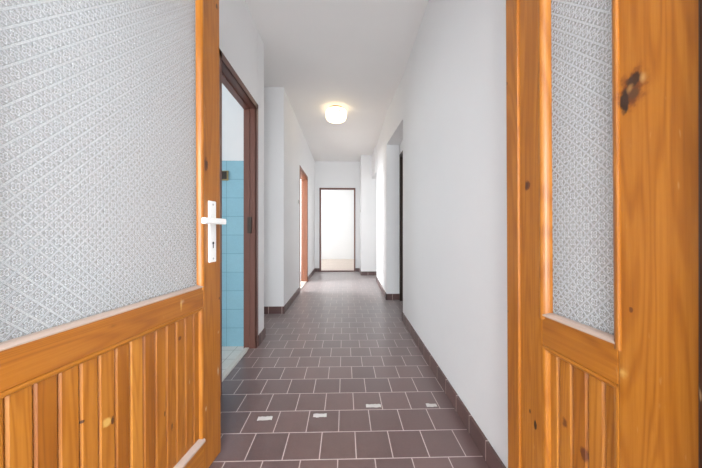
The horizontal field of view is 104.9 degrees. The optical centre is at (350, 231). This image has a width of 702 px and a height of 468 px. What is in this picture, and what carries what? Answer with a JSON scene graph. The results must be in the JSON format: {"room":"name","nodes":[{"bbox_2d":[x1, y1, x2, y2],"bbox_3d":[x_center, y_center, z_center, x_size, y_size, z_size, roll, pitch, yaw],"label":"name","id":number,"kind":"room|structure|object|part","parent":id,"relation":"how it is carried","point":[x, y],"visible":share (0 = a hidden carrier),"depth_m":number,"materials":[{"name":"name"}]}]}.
{"room":"home hallway","nodes":[
{"label":"home hallway","id":0,"kind":"room"},
{"bbox_2d":[0,0,314,339],"bbox_3d":[-1.731,-0.365,3.299,1.900,2.610,6.120,0,0,-1],"label":"wall","id":1,"kind":"structure","parent":0,"point":[283,147],"depth_m":1.03,"materials":[{"name":"white paint"}]},
{"bbox_2d":[219,48,257,394],"bbox_3d":[-0.806,-0.052,1.870,0.102,1.985,0.709,0,0,-1],"label":"door frame","id":2,"kind":"structure","parent":1,"relation":"in","point":[228,77],"depth_m":2.17,"materials":[{"name":"brown wood"}]},
{"bbox_3d":[-0.813,-0.055,2.164,0.030,0.130,0.018,0,0,-1],"label":"strike plate","id":3,"kind":"part","parent":2,"relation":"part of","materials":[{"name":"metal"}]},
{"bbox_2d":[300,166,307,289],"bbox_3d":[-0.869,-0.052,4.675,0.121,1.985,0.910,0,0,-1],"label":"door","id":4,"kind":"structure","parent":1,"relation":"in","point":[304,179],"depth_m":5.08,"materials":[{"name":"brown wood"}]},
{"bbox_2d":[258,268,360,345],"bbox_3d":[-0.260,0.898,3.389,1.075,0.083,5.989,0,0,-1],"label":"baseboard","id":5,"kind":"structure","parent":1,"relation":"attached to","point":[262,335],"depth_m":3.33,"materials":[{"name":"brown tile"}]},
{"bbox_2d":[300,179,353,271],"bbox_3d":[-0.504,-0.365,6.304,6.700,2.610,6.370,0,0,-1],"label":"wall","id":6,"kind":"structure","parent":0,"point":[337,206],"depth_m":9.39,"materials":[{"name":"white paint"}]},
{"bbox_2d":[245,0,428,161],"bbox_3d":[-0.389,-1.720,3.642,6.800,0.100,11.900,0,0,-1],"label":"ceiling","id":7,"kind":"structure","parent":0,"point":[352,55],"depth_m":2.63,"materials":[{"name":"white paint"}]},
{"bbox_2d":[326,105,346,123],"bbox_3d":[-0.201,-1.587,3.656,0.284,0.167,0.284,0,0,-1],"label":"ceiling lamp","id":8,"kind":"object","parent":7,"relation":"attached to","point":[335,114],"visible":1,"depth_m":3.56,"materials":[{"name":"white glass"}]},
{"bbox_2d":[315,161,359,267],"bbox_3d":[0.937,-0.365,6.475,3.810,2.610,0.100,0,0,-1],"label":"wall","id":9,"kind":"structure","parent":0,"point":[328,174],"depth_m":6.39,"materials":[{"name":"white paint"}]},
{"bbox_2d":[264,268,398,313],"bbox_3d":[-0.391,0.898,4.751,2.450,0.083,3.281,0,0,-1],"label":"baseboard","id":10,"kind":"structure","parent":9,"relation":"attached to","point":[267,309],"depth_m":3.73,"materials":[{"name":"brown tile"}]},
{"bbox_2d":[319,188,354,271],"bbox_3d":[-0.322,-0.052,6.442,0.852,1.985,0.116,0,0,-1],"label":"door frame","id":11,"kind":"structure","parent":9,"relation":"in","point":[320,189],"depth_m":6.38,"materials":[{"name":"brown wood"}]},
{"bbox_2d":[321,259,353,269],"bbox_3d":[-0.194,0.970,7.928,4.400,0.060,2.940,0,0,-1],"label":"floor","id":12,"kind":"structure","parent":0,"point":[326,264],"depth_m":7.81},
{"bbox_2d":[209,272,488,467],"bbox_3d":[-0.851,0.969,2.080,3.600,0.062,8.600,0,0,-1],"label":"floor","id":13,"kind":"structure","parent":0,"point":[340,347],"depth_m":1.56,"materials":[{"name":"brown tile"}]},
{"bbox_2d":[257,416,272,420],"bbox_3d":[-0.433,0.939,1.361,0.072,0.002,0.029,0,0,-4],"label":"scrap","id":14,"kind":"object","parent":13,"relation":"on","point":[262,417],"visible":1,"depth_m":1.36,"materials":[{"name":"white paper"}]},
{"bbox_2d":[313,413,326,416],"bbox_3d":[-0.159,0.939,1.383,0.068,0.002,0.028,0,0,-3],"label":"scrap","id":15,"kind":"object","parent":13,"relation":"on","point":[325,414],"visible":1,"depth_m":1.38,"materials":[{"name":"white paper"}]},
{"bbox_2d":[366,404,380,406],"bbox_3d":[0.121,0.939,1.459,0.080,0.002,0.028,0,0,-1],"label":"scrap","id":16,"kind":"object","parent":13,"relation":"on","point":[367,405],"visible":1,"depth_m":1.46,"materials":[{"name":"white paper"}]},
{"bbox_2d":[426,403,436,406],"bbox_3d":[0.436,0.939,1.464,0.056,0.002,0.027,0,0,0],"label":"scrap","id":17,"kind":"object","parent":13,"relation":"on","point":[427,404],"visible":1,"depth_m":1.46,"materials":[{"name":"white paper"}]},
{"bbox_2d":[360,0,613,467],"bbox_3d":[1.548,-0.365,3.379,2.540,2.610,6.120,0,0,-1],"label":"wall","id":18,"kind":"structure","parent":0,"point":[446,113],"depth_m":1.39,"materials":[{"name":"white paint"}]},
{"bbox_2d":[399,151,402,300],"bbox_3d":[0.731,-0.062,3.321,0.106,2.005,0.816,0,0,-1],"label":"door frame","id":19,"kind":"structure","parent":18,"relation":"in","point":[401,153],"depth_m":3.68,"materials":[{"name":"black wood"}]},
{"bbox_2d":[376,277,505,467],"bbox_3d":[0.527,0.898,2.814,0.059,0.083,4.800,0,0,-1],"label":"baseboard","id":20,"kind":"structure","parent":18,"relation":"attached to","point":[487,451],"depth_m":1.38,"materials":[{"name":"brown tile"}]},
{"bbox_3d":[-1.793,-0.365,1.417,1.885,2.610,1.920,0,0,-1],"label":"wall","id":21,"kind":"structure","parent":0,"visible":0},
{"bbox_2d":[222,161,243,345],"bbox_3d":[-1.764,0.177,2.203,1.781,1.525,0.010,0,0,-1],"label":"tiles","id":22,"kind":"structure","parent":21,"relation":"attached to","point":[232,189],"depth_m":2.22,"materials":[{"name":"blue tile"}]},
{"bbox_2d":[222,171,228,180],"bbox_3d":[-1.044,-0.462,2.207,0.080,0.080,0.016,0,0,-1],"label":"box","id":23,"kind":"object","parent":22,"relation":"attached to","point":[225,174],"visible":0.55,"depth_m":2.20,"materials":[{"name":"plastic"}]},
{"bbox_3d":[0.023,-0.365,-0.957,2.600,2.610,2.685,0,0,-1],"label":"wall","id":24,"kind":"structure","parent":0,"visible":0},
{"bbox_2d":[698,0,701,467],"bbox_3d":[-0.073,-0.090,0.326,1.390,2.060,0.096,0,0,-1],"label":"door frame","id":25,"kind":"structure","parent":24,"relation":"in","point":[699,1],"depth_m":0.39,"materials":[{"name":"brown wood"}]},
{"bbox_2d":[0,0,225,467],"bbox_3d":[-0.617,-0.061,0.734,0.160,1.973,0.803,0,0,7],"label":"door","id":26,"kind":"structure","parent":25,"relation":"attached to","point":[136,384],"depth_m":0.70,"materials":[{"name":"brown wood"}]},
{"bbox_3d":[-0.616,-0.361,0.739,0.005,1.154,0.590,0,0,7],"label":"glass pane","id":27,"kind":"part","parent":26,"relation":"part of","materials":[{"name":"glass"}]},
{"bbox_3d":[-0.615,0.541,0.744,0.020,0.517,0.573,0,0,7],"label":"plank panel","id":28,"kind":"part","parent":26,"relation":"part of","materials":[{"name":"brown wood"}]},
{"bbox_3d":[-0.615,0.248,0.742,0.040,0.077,0.574,0,0,7],"label":"lock rail","id":29,"kind":"part","parent":26,"relation":"part of","materials":[{"name":"brown wood"}]},
{"bbox_3d":[-0.600,0.294,0.741,0.011,0.014,0.574,0,0,7],"label":"panel moulding","id":30,"kind":"part","parent":26,"relation":"part of","materials":[{"name":"brown wood"}]},
{"bbox_3d":[-0.633,-0.041,1.026,0.056,0.023,0.129,0,0,7],"label":"lever","id":31,"kind":"part","parent":26,"relation":"part of","materials":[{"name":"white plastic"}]},
{"bbox_3d":[-0.597,0.790,0.743,0.017,0.020,0.574,0,0,7],"label":"weather moulding","id":32,"kind":"part","parent":26,"relation":"part of","materials":[{"name":"brown wood"}]},
{"bbox_3d":[-0.615,0.861,0.746,0.040,0.130,0.574,0,0,7],"label":"rail","id":33,"kind":"part","parent":26,"relation":"part of","materials":[{"name":"brown wood"}]},
{"bbox_3d":[-0.600,0.541,0.742,0.011,0.509,0.574,0,0,7],"label":"panel moulding","id":34,"kind":"part","parent":26,"relation":"part of","materials":[{"name":"brown wood"}]},
{"bbox_3d":[-0.530,-0.041,1.014,0.056,0.023,0.129,0,0,7],"label":"lever","id":35,"kind":"part","parent":26,"relation":"part of","materials":[{"name":"white plastic"}]},
{"bbox_2d":[506,0,697,467],"bbox_3d":[0.522,-0.057,0.608,0.058,1.973,0.459,0,0,-3],"label":"door","id":36,"kind":"structure","parent":25,"relation":"attached to","point":[581,394],"depth_m":0.54,"materials":[{"name":"brown wood"}]},
{"bbox_3d":[0.505,0.297,0.604,0.011,0.014,0.187,0,0,-3],"label":"panel moulding","id":37,"kind":"part","parent":36,"relation":"part of","materials":[{"name":"brown wood"}]},
{"bbox_3d":[0.505,0.545,0.603,0.011,0.509,0.187,0,0,-3],"label":"panel moulding","id":38,"kind":"part","parent":36,"relation":"part of","materials":[{"name":"brown wood"}]},
{"bbox_3d":[0.520,0.252,0.606,0.040,0.077,0.187,0,0,-3],"label":"lock rail","id":39,"kind":"part","parent":36,"relation":"part of","materials":[{"name":"brown wood"}]},
{"bbox_3d":[0.520,0.545,0.604,0.020,0.517,0.186,0,0,-3],"label":"plank panel","id":40,"kind":"part","parent":36,"relation":"part of","materials":[{"name":"brown wood"}]},
{"bbox_3d":[0.520,-0.357,0.610,0.005,1.154,0.203,0,0,-3],"label":"glass pane","id":41,"kind":"part","parent":36,"relation":"part of","materials":[{"name":"glass"}]}
]}

